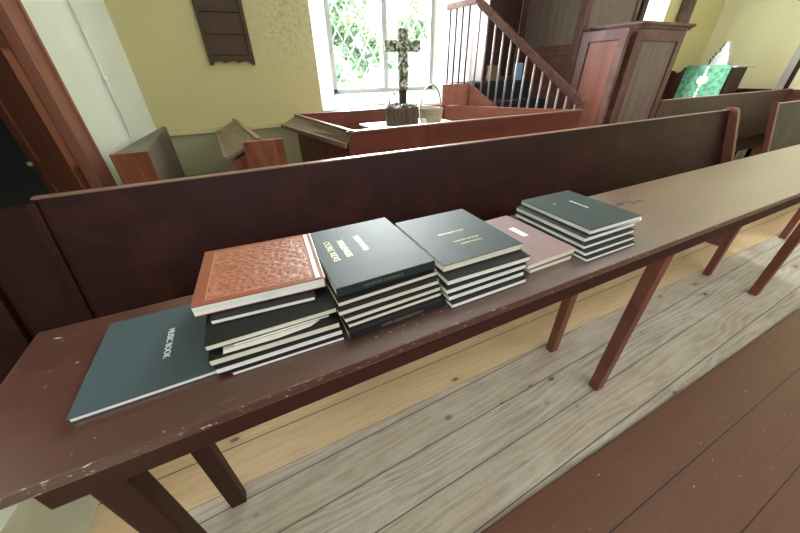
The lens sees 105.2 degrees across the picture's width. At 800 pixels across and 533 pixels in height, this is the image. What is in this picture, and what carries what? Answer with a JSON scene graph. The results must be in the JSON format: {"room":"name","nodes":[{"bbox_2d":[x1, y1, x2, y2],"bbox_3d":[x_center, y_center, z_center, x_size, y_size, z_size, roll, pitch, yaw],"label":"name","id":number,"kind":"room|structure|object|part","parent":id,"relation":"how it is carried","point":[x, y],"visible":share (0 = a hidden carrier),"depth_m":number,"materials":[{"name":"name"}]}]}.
{"room":"church","nodes":[
{"label":"church","id":0,"kind":"room"},
{"bbox_2d":[0,117,50,207],"bbox_3d":[-2.781,-0.798,0.522,2.980,3.500,6.000,-16,35,-21],"label":"wall","id":1,"kind":"structure","parent":0,"point":[19,182],"depth_m":2.89,"materials":[{"name":"stone"}]},
{"bbox_2d":[0,0,156,531],"bbox_3d":[-1.285,-0.153,-0.535,0.160,3.500,6.900,-9,33,-12],"label":"wall","id":2,"kind":"structure","parent":0,"point":[55,22],"depth_m":1.86,"materials":[{"name":"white paint"}]},
{"bbox_2d":[0,0,116,193],"bbox_3d":[-1.676,-0.485,1.138,0.394,2.270,1.546,-14,35,-19],"label":"door","id":3,"kind":"structure","parent":2,"relation":"in","point":[37,107],"depth_m":1.56,"materials":[{"name":"brown wood"}]},
{"bbox_3d":[-2.104,-0.582,1.741,0.030,0.030,0.030,-16,35,-21],"label":"knob","id":4,"kind":"part","parent":3,"relation":"part of","materials":[{"name":"gold metal"}]},
{"bbox_3d":[-1.951,-0.702,1.645,0.240,1.900,0.028,12,35,19],"label":"panel","id":5,"kind":"part","parent":3,"relation":"part of","materials":[{"name":"brown wood"}]},
{"bbox_2d":[68,0,135,142],"bbox_3d":[-1.862,-1.561,1.685,0.025,3.500,0.026,-16,35,-21],"label":"pipe","id":6,"kind":"object","parent":2,"relation":"attached to","point":[105,78],"visible":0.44,"depth_m":1.90,"materials":[{"name":"white metal"}]},
{"bbox_2d":[0,159,799,532],"bbox_3d":[2.386,0.192,2.089,8.700,0.062,7.100,-16,35,-21],"label":"floor","id":7,"kind":"structure","parent":0,"point":[460,459],"depth_m":1.29,"materials":[{"name":"beige wood"}]},
{"bbox_2d":[0,204,83,384],"bbox_3d":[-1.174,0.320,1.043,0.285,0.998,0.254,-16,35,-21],"label":"pew","id":8,"kind":"object","parent":7,"relation":"on","point":[35,298],"visible":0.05,"depth_m":0.94,"materials":[{"name":"red paint"}]},
{"bbox_2d":[109,126,220,184],"bbox_3d":[-1.410,-0.380,2.141,0.355,1.003,1.000,-16,35,-21],"label":"pew","id":9,"kind":"object","parent":7,"relation":"on","point":[153,157],"visible":0.27,"depth_m":1.58,"materials":[{"name":"brown wood"}]},
{"bbox_3d":[-1.508,-0.359,2.114,0.140,1.000,0.975,-16,35,-21],"label":"backrest","id":10,"kind":"part","parent":9,"relation":"part of","materials":[{"name":"brown wood"}]},
{"bbox_3d":[-1.380,-0.510,2.123,0.248,0.040,0.930,-16,35,-21],"label":"seat","id":11,"kind":"part","parent":9,"relation":"part of","materials":[{"name":"brown wood"}]},
{"bbox_2d":[215,119,287,170],"bbox_3d":[-1.075,-0.583,2.444,0.473,1.007,1.320,-16,35,-21],"label":"pew","id":12,"kind":"object","parent":7,"relation":"on","point":[235,139],"visible":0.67,"depth_m":1.76,"materials":[{"name":"brown wood"}]},
{"bbox_2d":[218,121,254,160],"bbox_3d":[-1.144,-0.891,2.105,0.183,0.095,1.072,-18,36,-24],"label":"shelf","id":13,"kind":"object","parent":12,"relation":"attached to","point":[230,138],"depth_m":1.94,"materials":[{"name":"brown wood"}]},
{"bbox_2d":[25,107,740,320],"bbox_3d":[0.831,-0.195,1.754,4.082,1.030,0.446,-16,35,-21],"label":"pew","id":14,"kind":"object","parent":7,"relation":"on","point":[120,248],"visible":0.58,"depth_m":1.24,"materials":[{"name":"red paint"}]},
{"bbox_3d":[0.740,-0.710,1.640,4.070,0.006,0.027,-16,35,-21],"label":"cap rail","id":15,"kind":"part","parent":14,"relation":"part of","materials":[{"name":"brown wood"}]},
{"bbox_2d":[0,144,799,532],"bbox_3d":[1.568,-0.032,1.631,4.987,0.859,0.380,-16,35,-21],"label":"bench","id":16,"kind":"object","parent":7,"relation":"on","point":[108,456],"visible":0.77,"depth_m":0.59,"materials":[{"name":"brown paint"}]},
{"bbox_2d":[66,303,216,423],"bbox_3d":[-0.468,0.156,0.596,0.206,0.011,0.237,-16,35,-21],"label":"book","id":17,"kind":"object","parent":16,"relation":"on","point":[136,359],"visible":0.98,"depth_m":0.56,"materials":[{"name":"teal paper"}]},
{"bbox_3d":[-0.477,0.624,0.691,0.050,0.834,0.045,-16,35,-21],"label":"leg","id":18,"kind":"part","parent":16,"relation":"part of","materials":[{"name":"paint"}]},
{"bbox_3d":[-0.593,0.499,0.891,0.050,0.834,0.040,-16,35,-21],"label":"leg","id":19,"kind":"part","parent":16,"relation":"part of","materials":[{"name":"paint"}]},
{"bbox_2d":[232,335,344,375],"bbox_3d":[-0.253,0.108,0.666,0.203,0.008,0.241,-15,35,-20],"label":"book","id":20,"kind":"object","parent":16,"relation":"on","point":[237,371],"visible":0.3,"depth_m":0.57,"materials":[{"name":"paper"}]},
{"bbox_2d":[214,323,342,374],"bbox_3d":[-0.269,0.096,0.664,0.226,0.014,0.251,-15,35,-20],"label":"book","id":21,"kind":"object","parent":20,"relation":"on","point":[241,362],"visible":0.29,"depth_m":0.56,"materials":[{"name":"white paper"}]},
{"bbox_2d":[208,313,339,366],"bbox_3d":[-0.274,0.080,0.660,0.229,0.015,0.251,-14,35,-20],"label":"book","id":22,"kind":"object","parent":21,"relation":"on","point":[215,357],"visible":0.31,"depth_m":0.56,"materials":[{"name":"beige paper"}]},
{"bbox_2d":[234,315,329,345],"bbox_3d":[-0.272,0.061,0.668,0.175,0.007,0.241,-16,35,-21],"label":"book","id":23,"kind":"object","parent":22,"relation":"on","point":[323,317],"visible":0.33,"depth_m":0.57,"materials":[{"name":"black paper"}]},
{"bbox_2d":[204,287,336,351],"bbox_3d":[-0.293,0.042,0.680,0.233,0.013,0.300,-15,35,-21],"label":"book","id":24,"kind":"object","parent":23,"relation":"on","point":[224,334],"visible":0.42,"depth_m":0.57,"materials":[{"name":"black paper"}]},
{"bbox_2d":[210,290,315,324],"bbox_3d":[-0.303,0.023,0.686,0.191,0.011,0.245,-13,34,-17],"label":"book","id":25,"kind":"object","parent":24,"relation":"on","point":[308,296],"visible":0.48,"depth_m":0.59,"materials":[{"name":"black paper"}]},
{"bbox_2d":[190,233,326,316],"bbox_3d":[-0.308,0.003,0.683,0.244,0.024,0.222,-13,34,-18],"label":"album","id":26,"kind":"object","parent":25,"relation":"on","point":[243,275],"visible":1,"depth_m":0.64,"materials":[{"name":"brown leather"}]},
{"bbox_2d":[223,320,318,353],"bbox_3d":[-0.259,0.100,0.613,0.172,0.001,0.136,-16,35,-21],"label":"loose sheet","id":27,"kind":"object","parent":23,"relation":"in","point":[229,348],"visible":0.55,"depth_m":0.56,"materials":[{"name":"white paper"}]},
{"bbox_2d":[336,294,445,340],"bbox_3d":[-0.061,0.045,0.747,0.226,0.021,0.277,-16,36,-22],"label":"book","id":28,"kind":"object","parent":16,"relation":"on","point":[386,321],"visible":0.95,"depth_m":0.64,"materials":[{"name":"black paper"}]},
{"bbox_2d":[347,291,441,327],"bbox_3d":[-0.066,0.026,0.745,0.218,0.012,0.271,-16,36,-22],"label":"book","id":29,"kind":"object","parent":28,"relation":"on","point":[380,314],"visible":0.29,"depth_m":0.64,"materials":[{"name":"paper"}]},
{"bbox_2d":[342,285,440,322],"bbox_3d":[-0.070,0.014,0.740,0.222,0.013,0.271,-16,36,-22],"label":"book","id":30,"kind":"object","parent":29,"relation":"on","point":[374,309],"visible":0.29,"depth_m":0.63,"materials":[{"name":"black paper"}]},
{"bbox_2d":[326,276,438,316],"bbox_3d":[-0.076,-0.001,0.738,0.230,0.013,0.271,-16,35,-22],"label":"book","id":31,"kind":"object","parent":30,"relation":"on","point":[433,281],"visible":0.29,"depth_m":0.63,"materials":[{"name":"paper"}]},
{"bbox_2d":[323,268,436,306],"bbox_3d":[-0.079,-0.016,0.738,0.230,0.012,0.261,-17,36,-23],"label":"book","id":32,"kind":"object","parent":31,"relation":"on","point":[373,291],"visible":0.27,"depth_m":0.64,"materials":[{"name":"paper"}]},
{"bbox_2d":[310,217,434,297],"bbox_3d":[-0.084,-0.040,0.743,0.226,0.022,0.272,-16,35,-22],"label":"book","id":33,"kind":"object","parent":32,"relation":"on","point":[353,258],"visible":1,"depth_m":0.70,"materials":[{"name":"paper"}]},
{"bbox_2d":[446,276,526,308],"bbox_3d":[0.157,-0.001,0.819,0.220,0.013,0.263,-16,35,-21],"label":"book","id":34,"kind":"object","parent":16,"relation":"on","point":[475,296],"visible":0.26,"depth_m":0.71,"materials":[{"name":"paper"}]},
{"bbox_2d":[440,270,523,300],"bbox_3d":[0.151,-0.018,0.819,0.222,0.015,0.263,-16,35,-21],"label":"book","id":35,"kind":"object","parent":34,"relation":"on","point":[491,283],"visible":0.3,"depth_m":0.71,"materials":[{"name":"white paper"}]},
{"bbox_2d":[436,263,525,294],"bbox_3d":[0.150,-0.034,0.816,0.232,0.015,0.263,-16,35,-21],"label":"book","id":36,"kind":"object","parent":35,"relation":"on","point":[447,290],"visible":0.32,"depth_m":0.71,"materials":[{"name":"paper"}]},
{"bbox_2d":[435,250,529,285],"bbox_3d":[0.159,-0.055,0.819,0.240,0.015,0.263,-15,35,-20],"label":"book","id":37,"kind":"object","parent":36,"relation":"on","point":[511,259],"visible":0.33,"depth_m":0.72,"materials":[{"name":"white paper"}]},
{"bbox_2d":[395,209,522,272],"bbox_3d":[0.147,-0.085,0.833,0.234,0.019,0.261,-15,35,-21],"label":"book","id":38,"kind":"object","parent":37,"relation":"on","point":[455,239],"visible":0.99,"depth_m":0.80,"materials":[{"name":"paper"}]},
{"bbox_2d":[523,254,571,273],"bbox_3d":[0.348,-0.068,0.918,0.155,0.013,0.261,-16,35,-22],"label":"book","id":39,"kind":"object","parent":16,"relation":"on","point":[565,258],"visible":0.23,"depth_m":0.82,"materials":[{"name":"paper"}]},
{"bbox_2d":[484,215,574,269],"bbox_3d":[0.345,-0.083,0.913,0.180,0.016,0.263,-17,36,-23],"label":"book","id":40,"kind":"object","parent":39,"relation":"on","point":[542,248],"visible":0.64,"depth_m":0.88,"materials":[{"name":"paper"}]},
{"bbox_3d":[0.828,0.104,1.463,0.050,0.837,0.040,-16,35,-21],"label":"leg","id":41,"kind":"part","parent":16,"relation":"part of","materials":[{"name":"red paint"}]},
{"bbox_2d":[571,240,634,261],"bbox_3d":[0.545,-0.104,0.970,0.212,0.011,0.263,-16,35,-21],"label":"book","id":42,"kind":"object","parent":16,"relation":"on","point":[605,252],"visible":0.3,"depth_m":0.86,"materials":[{"name":"paper"}]},
{"bbox_2d":[516,218,634,256],"bbox_3d":[0.545,-0.121,0.973,0.215,0.012,0.263,-16,35,-21],"label":"book","id":43,"kind":"object","parent":42,"relation":"on","point":[618,241],"visible":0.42,"depth_m":0.88,"materials":[{"name":"paper"}]},
{"bbox_2d":[515,212,634,249],"bbox_3d":[0.549,-0.142,0.981,0.222,0.012,0.263,-16,35,-21],"label":"book","id":44,"kind":"object","parent":43,"relation":"on","point":[582,245],"visible":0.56,"depth_m":0.90,"materials":[{"name":"paper"}]},
{"bbox_2d":[516,205,635,242],"bbox_3d":[0.557,-0.164,0.990,0.228,0.015,0.263,-16,35,-21],"label":"book","id":45,"kind":"object","parent":44,"relation":"on","point":[581,236],"visible":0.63,"depth_m":0.91,"materials":[{"name":"black paper"}]},
{"bbox_2d":[521,190,641,234],"bbox_3d":[0.576,-0.185,0.995,0.226,0.015,0.265,-15,35,-21],"label":"book","id":46,"kind":"object","parent":45,"relation":"on","point":[590,216],"visible":1,"depth_m":0.96,"materials":[{"name":"black paper"}]},
{"bbox_3d":[0.944,0.229,1.264,0.050,0.837,0.045,-16,35,-21],"label":"leg","id":47,"kind":"part","parent":16,"relation":"part of","materials":[{"name":"red paint"}]},
{"bbox_3d":[2.264,-0.295,2.041,0.050,0.837,0.040,-16,35,-21],"label":"leg","id":48,"kind":"part","parent":16,"relation":"part of","materials":[{"name":"red paint"}]},
{"bbox_3d":[2.379,-0.170,1.841,0.050,0.837,0.045,-16,35,-21],"label":"leg","id":49,"kind":"part","parent":16,"relation":"part of","materials":[{"name":"red paint"}]},
{"bbox_3d":[3.386,-0.608,2.493,0.050,0.837,0.040,-16,35,-21],"label":"leg","id":50,"kind":"part","parent":16,"relation":"part of","materials":[{"name":"red paint"}]},
{"bbox_2d":[359,119,449,128],"bbox_3d":[0.099,-0.751,2.720,0.720,0.949,0.470,-16,35,-21],"label":"table","id":51,"kind":"object","parent":7,"relation":"on","point":[375,124],"visible":0.15,"depth_m":2.46,"materials":[{"name":"white"}]},
{"bbox_2d":[385,92,418,126],"bbox_3d":[0.016,-1.213,2.350,0.264,0.229,0.257,-16,35,-21],"label":"basket","id":52,"kind":"object","parent":51,"relation":"on","point":[408,113],"visible":0.9,"depth_m":2.29,"materials":[{"name":"brown wicker"}]},
{"bbox_3d":[-0.054,-1.239,2.292,0.066,0.120,0.012,-16,35,-21],"label":"ring handle","id":53,"kind":"part","parent":52,"relation":"part of","materials":[{"name":"grey metal"}]},
{"bbox_2d":[385,28,420,105],"bbox_3d":[0.024,-1.423,2.208,0.261,0.472,0.059,-16,35,-21],"label":"cross","id":54,"kind":"object","parent":52,"relation":"on","point":[403,45],"visible":0.99,"depth_m":2.15,"materials":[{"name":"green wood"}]},
{"bbox_3d":[0.022,-1.279,2.312,0.052,0.117,0.036,-16,35,-21],"label":"post","id":55,"kind":"part","parent":54,"relation":"part of","materials":[{"name":"brown wood"}]},
{"bbox_2d":[419,84,442,122],"bbox_3d":[0.242,-1.270,2.392,0.198,0.271,0.196,-16,35,-21],"label":"wicker basket","id":56,"kind":"object","parent":51,"relation":"on","point":[432,114],"visible":0.91,"depth_m":2.37,"materials":[{"name":"beige wicker"}]},
{"bbox_3d":[0.241,-1.311,2.365,0.198,0.172,0.014,-16,35,-21],"label":"handle","id":57,"kind":"part","parent":56,"relation":"part of","materials":[{"name":"grey metal"}]},
{"bbox_2d":[281,104,583,161],"bbox_3d":[0.278,-0.889,2.874,2.357,1.012,1.120,-16,35,-21],"label":"table","id":58,"kind":"object","parent":7,"relation":"on","point":[335,134],"visible":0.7,"depth_m":2.32,"materials":[{"name":"brown wood"}]},
{"bbox_2d":[283,116,350,145],"bbox_3d":[-0.624,-1.019,2.271,0.127,0.089,1.129,-23,39,-30],"label":"shelf","id":59,"kind":"object","parent":58,"relation":"attached to","point":[309,126],"depth_m":2.17,"materials":[{"name":"brown wood"}]},
{"bbox_3d":[-0.599,-0.637,2.533,0.030,0.985,1.061,-20,37,-27],"label":"panel","id":60,"kind":"part","parent":58,"relation":"part of","materials":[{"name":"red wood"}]},
{"bbox_3d":[-0.212,-1.077,3.185,1.540,1.010,0.038,-16,35,-21],"label":"panel","id":61,"kind":"part","parent":58,"relation":"part of","materials":[{"name":"brown wood"}]},
{"bbox_3d":[0.623,-0.659,2.518,2.090,0.995,0.025,-16,35,-21],"label":"panel","id":62,"kind":"part","parent":58,"relation":"part of","materials":[{"name":"brown wood"}]},
{"bbox_3d":[0.616,-1.083,2.249,2.105,0.010,0.040,-16,35,-21],"label":"cap rail","id":63,"kind":"part","parent":58,"relation":"part of","materials":[{"name":"brown wood"}]},
{"bbox_3d":[1.017,-1.094,3.181,1.259,1.000,0.036,18,37,27],"label":"panel","id":64,"kind":"part","parent":58,"relation":"part of","materials":[{"name":"red wood"}]},
{"bbox_2d":[441,83,472,105],"bbox_3d":[0.709,-1.358,3.427,0.630,1.189,0.020,-16,35,-21],"label":"screen","id":65,"kind":"object","parent":7,"relation":"on","point":[452,94],"visible":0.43,"depth_m":3.09,"materials":[{"name":"red wood"}]},
{"bbox_2d":[446,0,585,127],"bbox_3d":[1.183,-1.588,3.146,0.966,1.863,1.305,-16,35,-21],"label":"stairs","id":66,"kind":"structure","parent":7,"relation":"on","point":[504,93],"depth_m":2.88,"materials":[{"name":"red wood"}]},
{"bbox_3d":[0.587,-2.461,2.869,0.055,0.055,0.369,-24,39,-31],"label":"landing rail","id":67,"kind":"part","parent":66,"relation":"part of","materials":[{"name":"brown wood"}]},
{"bbox_2d":[485,65,500,80],"bbox_3d":[0.989,-2.056,3.256,0.160,0.140,0.050,-16,35,-21],"label":"hassock","id":68,"kind":"object","parent":66,"relation":"on","point":[494,72],"visible":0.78,"depth_m":3.23,"materials":[{"name":"brown fabric"}]},
{"bbox_2d":[512,63,522,79],"bbox_3d":[1.292,-2.145,3.369,0.090,0.162,0.060,-16,35,-21],"label":"cushion","id":69,"kind":"object","parent":66,"relation":"on","point":[520,65],"visible":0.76,"depth_m":3.35,"materials":[{"name":"blue fabric"}]},
{"bbox_3d":[1.137,-1.894,2.697,1.052,0.863,0.050,20,38,30],"label":"handrail","id":70,"kind":"part","parent":66,"relation":"part of","materials":[{"name":"brown wood"}]},
{"bbox_3d":[1.581,-0.982,2.931,0.050,1.059,0.050,-16,35,-21],"label":"newel post","id":71,"kind":"part","parent":66,"relation":"part of","materials":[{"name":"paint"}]},
{"bbox_2d":[514,0,649,108],"bbox_3d":[1.904,-2.368,3.381,0.850,2.900,0.835,-16,35,-21],"label":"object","id":72,"kind":"object","parent":7,"relation":"on","point":[554,29],"visible":0.28,"depth_m":3.06,"materials":[{"name":"brown wood"}]},
{"bbox_3d":[1.546,-1.652,3.647,0.018,1.420,0.790,-16,35,-21],"label":"panel","id":73,"kind":"part","parent":72,"relation":"part of","materials":[{"name":"brown wood"}]},
{"bbox_3d":[1.535,-2.271,3.232,0.030,0.090,0.660,-16,35,-21],"label":"rail","id":74,"kind":"part","parent":72,"relation":"part of","materials":[{"name":"brown wood"}]},
{"bbox_3d":[1.520,-2.907,2.845,0.018,1.400,0.790,-16,35,-21],"label":"panel","id":75,"kind":"part","parent":72,"relation":"part of","materials":[{"name":"brown wood"}]},
{"bbox_2d":[565,20,696,127],"bbox_3d":[2.201,-1.515,3.226,0.845,1.620,0.493,-16,35,-21],"label":"pulpit","id":76,"kind":"object","parent":7,"relation":"on","point":[622,71],"visible":0.56,"depth_m":2.82,"materials":[{"name":"brown wood"}]},
{"bbox_3d":[1.824,-1.507,3.058,0.018,1.200,0.370,-16,35,-21],"label":"panel","id":77,"kind":"part","parent":76,"relation":"part of","materials":[{"name":"brown wood"}]},
{"bbox_3d":[1.817,-2.038,2.700,0.035,0.080,0.300,-16,35,-21],"label":"rail","id":78,"kind":"part","parent":76,"relation":"part of","materials":[{"name":"brown wood"}]},
{"bbox_3d":[2.220,-2.183,2.807,0.780,0.045,0.475,-16,35,-21],"label":"cornice","id":79,"kind":"part","parent":76,"relation":"part of","materials":[{"name":"brown wood"}]},
{"bbox_3d":[2.327,-1.470,3.077,0.540,1.300,0.018,-16,35,-21],"label":"panel","id":80,"kind":"part","parent":76,"relation":"part of","materials":[{"name":"brown wood"}]},
{"bbox_3d":[2.311,-2.043,2.706,0.530,0.085,0.040,-16,35,-21],"label":"rail","id":81,"kind":"part","parent":76,"relation":"part of","materials":[{"name":"brown wood"}]},
{"bbox_2d":[660,67,686,99],"bbox_3d":[4.327,-2.534,5.061,0.040,1.284,0.220,-16,35,-21],"label":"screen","id":82,"kind":"object","parent":7,"relation":"on","point":[675,78],"visible":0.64,"depth_m":4.83,"materials":[{"name":"brown wood"}]},
{"bbox_2d":[675,0,696,22],"bbox_3d":[4.055,-3.443,4.444,0.180,3.490,0.090,-16,35,-21],"label":"wooden post","id":83,"kind":"object","parent":7,"relation":"on","point":[687,7],"visible":0.02,"depth_m":4.30,"materials":[{"name":"brown wood"}]},
{"bbox_2d":[653,88,799,156],"bbox_3d":[4.097,-1.581,3.830,3.060,1.012,0.340,-16,35,-21],"label":"pew","id":84,"kind":"object","parent":7,"relation":"on","point":[755,107],"visible":0.44,"depth_m":3.93,"materials":[{"name":"red paint"}]},
{"bbox_3d":[4.022,-2.067,3.666,3.030,0.012,0.040,-16,35,-21],"label":"cap rail","id":85,"kind":"part","parent":84,"relation":"part of","materials":[{"name":"brown wood"}]},
{"bbox_3d":[4.089,-1.504,3.861,3.010,0.030,0.280,-16,35,-21],"label":"seat","id":86,"kind":"part","parent":84,"relation":"part of","materials":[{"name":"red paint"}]},
{"bbox_2d":[719,66,754,94],"bbox_3d":[4.680,-2.377,4.804,0.490,1.285,0.590,-16,35,-21],"label":"altar table","id":87,"kind":"object","parent":7,"relation":"on","point":[736,73],"visible":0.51,"depth_m":4.36,"materials":[{"name":"brown wood"}]},
{"bbox_2d":[674,65,732,98],"bbox_3d":[4.508,-2.611,4.585,0.280,0.680,0.550,-16,35,-21],"label":"altar cloth","id":88,"kind":"object","parent":87,"relation":"hanging from","point":[697,80],"visible":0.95,"depth_m":4.47,"materials":[{"name":"green fabric"}]},
{"bbox_2d":[708,41,731,64],"bbox_3d":[4.580,-3.030,4.348,0.047,0.275,0.250,-16,35,-21],"label":"carved ornament","id":89,"kind":"object","parent":88,"relation":"on","point":[721,57],"visible":0.98,"depth_m":4.33,"materials":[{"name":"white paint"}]},
{"bbox_2d":[761,100,799,153],"bbox_3d":[4.317,-1.165,3.158,2.178,1.030,0.446,-16,35,-21],"label":"pew","id":90,"kind":"object","parent":7,"relation":"on","point":[783,126],"visible":0.55,"depth_m":2.78,"materials":[{"name":"red paint"}]},
{"bbox_2d":[104,0,725,175],"bbox_3d":[1.456,-2.906,3.680,7.970,3.500,0.504,-16,35,-21],"label":"wall","id":91,"kind":"structure","parent":0,"point":[162,42],"depth_m":2.55,"materials":[{"name":"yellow paint"}]},
{"bbox_2d":[191,0,254,64],"bbox_3d":[-1.366,-2.054,2.231,0.337,0.975,0.038,-16,35,-21],"label":"hymn board","id":92,"kind":"object","parent":91,"relation":"attached to","point":[222,24],"visible":1,"depth_m":2.37,"materials":[{"name":"brown wood"}]},
{"bbox_3d":[-1.362,-1.930,2.308,0.277,0.014,0.012,-16,35,-21],"label":"rail","id":93,"kind":"part","parent":92,"relation":"part of","materials":[{"name":"brown wood"}]},
{"bbox_3d":[-1.360,-1.817,2.380,0.277,0.014,0.012,-16,35,-21],"label":"rail","id":94,"kind":"part","parent":92,"relation":"part of","materials":[{"name":"brown wood"}]},
{"bbox_3d":[-1.357,-1.703,2.453,0.277,0.014,0.012,-16,35,-21],"label":"rail","id":95,"kind":"part","parent":92,"relation":"part of","materials":[{"name":"brown wood"}]},
{"bbox_3d":[-1.354,-1.670,2.468,0.307,0.048,0.020,-16,35,-21],"label":"scalloped rail","id":96,"kind":"part","parent":92,"relation":"part of","materials":[{"name":"brown wood"}]},
{"bbox_2d":[167,121,286,136],"bbox_3d":[-1.471,-1.220,2.699,1.120,0.050,0.025,-16,35,-21],"label":"trim","id":97,"kind":"structure","parent":91,"relation":"attached to","point":[201,130],"depth_m":2.63,"materials":[{"name":"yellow paint"}]},
{"bbox_2d":[324,0,434,93],"bbox_3d":[-0.185,-2.814,3.023,1.220,1.890,0.070,-16,35,-21],"label":"window","id":98,"kind":"structure","parent":91,"relation":"in","point":[382,16],"depth_m":3.29,"materials":[{"name":"clear glass"}]},
{"bbox_2d":[324,89,441,111],"bbox_3d":[-0.064,-1.850,3.388,1.698,0.139,0.420,-16,35,-21],"label":"trim","id":99,"kind":"structure","parent":91,"relation":"attached to","point":[339,102],"depth_m":3.34,"materials":[{"name":"white stone"}]},
{"bbox_2d":[350,99,388,105],"bbox_3d":[-0.337,-1.713,3.192,0.439,0.044,0.130,-16,35,-21],"label":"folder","id":100,"kind":"object","parent":99,"relation":"on","point":[367,101],"visible":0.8,"depth_m":3.18,"materials":[{"name":"white paper"}]},
{"bbox_2d":[308,0,474,109],"bbox_3d":[-0.107,-2.684,2.919,1.700,2.000,0.500,-16,35,-21],"label":"trim","id":101,"kind":"structure","parent":91,"relation":"attached to","point":[316,7],"depth_m":3.28,"materials":[{"name":"white paint"}]},
{"bbox_2d":[643,0,669,20],"bbox_3d":[2.897,-3.520,4.129,1.550,2.000,0.500,-16,35,-21],"label":"window","id":102,"kind":"structure","parent":91,"relation":"attached to","point":[656,10],"depth_m":4.29,"materials":[{"name":"white glass"}]},
{"bbox_2d":[468,0,522,80],"bbox_3d":[1.078,-2.828,3.014,0.610,1.700,0.240,-16,35,-21],"label":"wall","id":103,"kind":"structure","parent":0,"point":[509,10],"depth_m":3.29,"materials":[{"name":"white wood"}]},
{"bbox_3d":[0.824,-2.749,2.898,0.030,1.700,0.212,-16,35,-21],"label":"panel","id":104,"kind":"part","parent":103,"relation":"part of","materials":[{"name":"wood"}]},
{"bbox_3d":[1.110,-2.128,3.459,0.580,0.040,0.202,-16,35,-21],"label":"seat","id":105,"kind":"part","parent":103,"relation":"part of","materials":[{"name":"brown wood"}]},
{"bbox_2d":[699,0,799,158],"bbox_3d":[6.328,-2.374,2.689,0.200,3.500,7.200,-16,35,-21],"label":"wall","id":106,"kind":"structure","parent":0,"point":[764,35],"depth_m":4.48,"materials":[{"name":"beige paint"}]},
{"bbox_2d":[734,88,771,156],"bbox_3d":[5.194,-2.420,5.127,0.048,0.990,1.050,-16,35,-21],"label":"trim","id":107,"kind":"structure","parent":106,"relation":"attached to","point":[739,90],"depth_m":4.66,"materials":[{"name":"brown wood"}]},
{"bbox_2d":[735,44,799,159],"bbox_3d":[5.661,-2.402,4.008,0.029,2.150,1.020,-16,35,-21],"label":"door","id":108,"kind":"structure","parent":106,"relation":"in","point":[790,78],"depth_m":4.28,"materials":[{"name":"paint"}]},
{"bbox_3d":[5.662,-2.730,3.796,0.013,1.030,0.770,-16,35,-21],"label":"panel","id":109,"kind":"part","parent":108,"relation":"part of","materials":[{"name":"beige paint"}]},
{"label":"outside","id":110,"kind":"structure","parent":0,"visible":0},
{"bbox_3d":[-5.107,-10.152,19.494,50.000,0.100,36.150,-16,35,-21],"label":"ground","id":111,"kind":"structure","parent":110,"visible":0},
{"bbox_2d":[329,0,428,88],"bbox_3d":[-0.796,-3.925,6.148,2.623,3.644,2.178,-16,35,-21],"label":"tree","id":112,"kind":"object","parent":111,"relation":"on","point":[365,5],"visible":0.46,"depth_m":5.48,"materials":[{"name":"green plant"}]},
{"bbox_2d":[386,0,427,39],"bbox_3d":[0.028,-4.588,7.131,1.520,3.673,1.128,-1,33,0],"label":"tree","id":113,"kind":"object","parent":111,"relation":"on","point":[401,19],"visible":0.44,"depth_m":6.57,"materials":[{"name":"green plant"}]}
]}

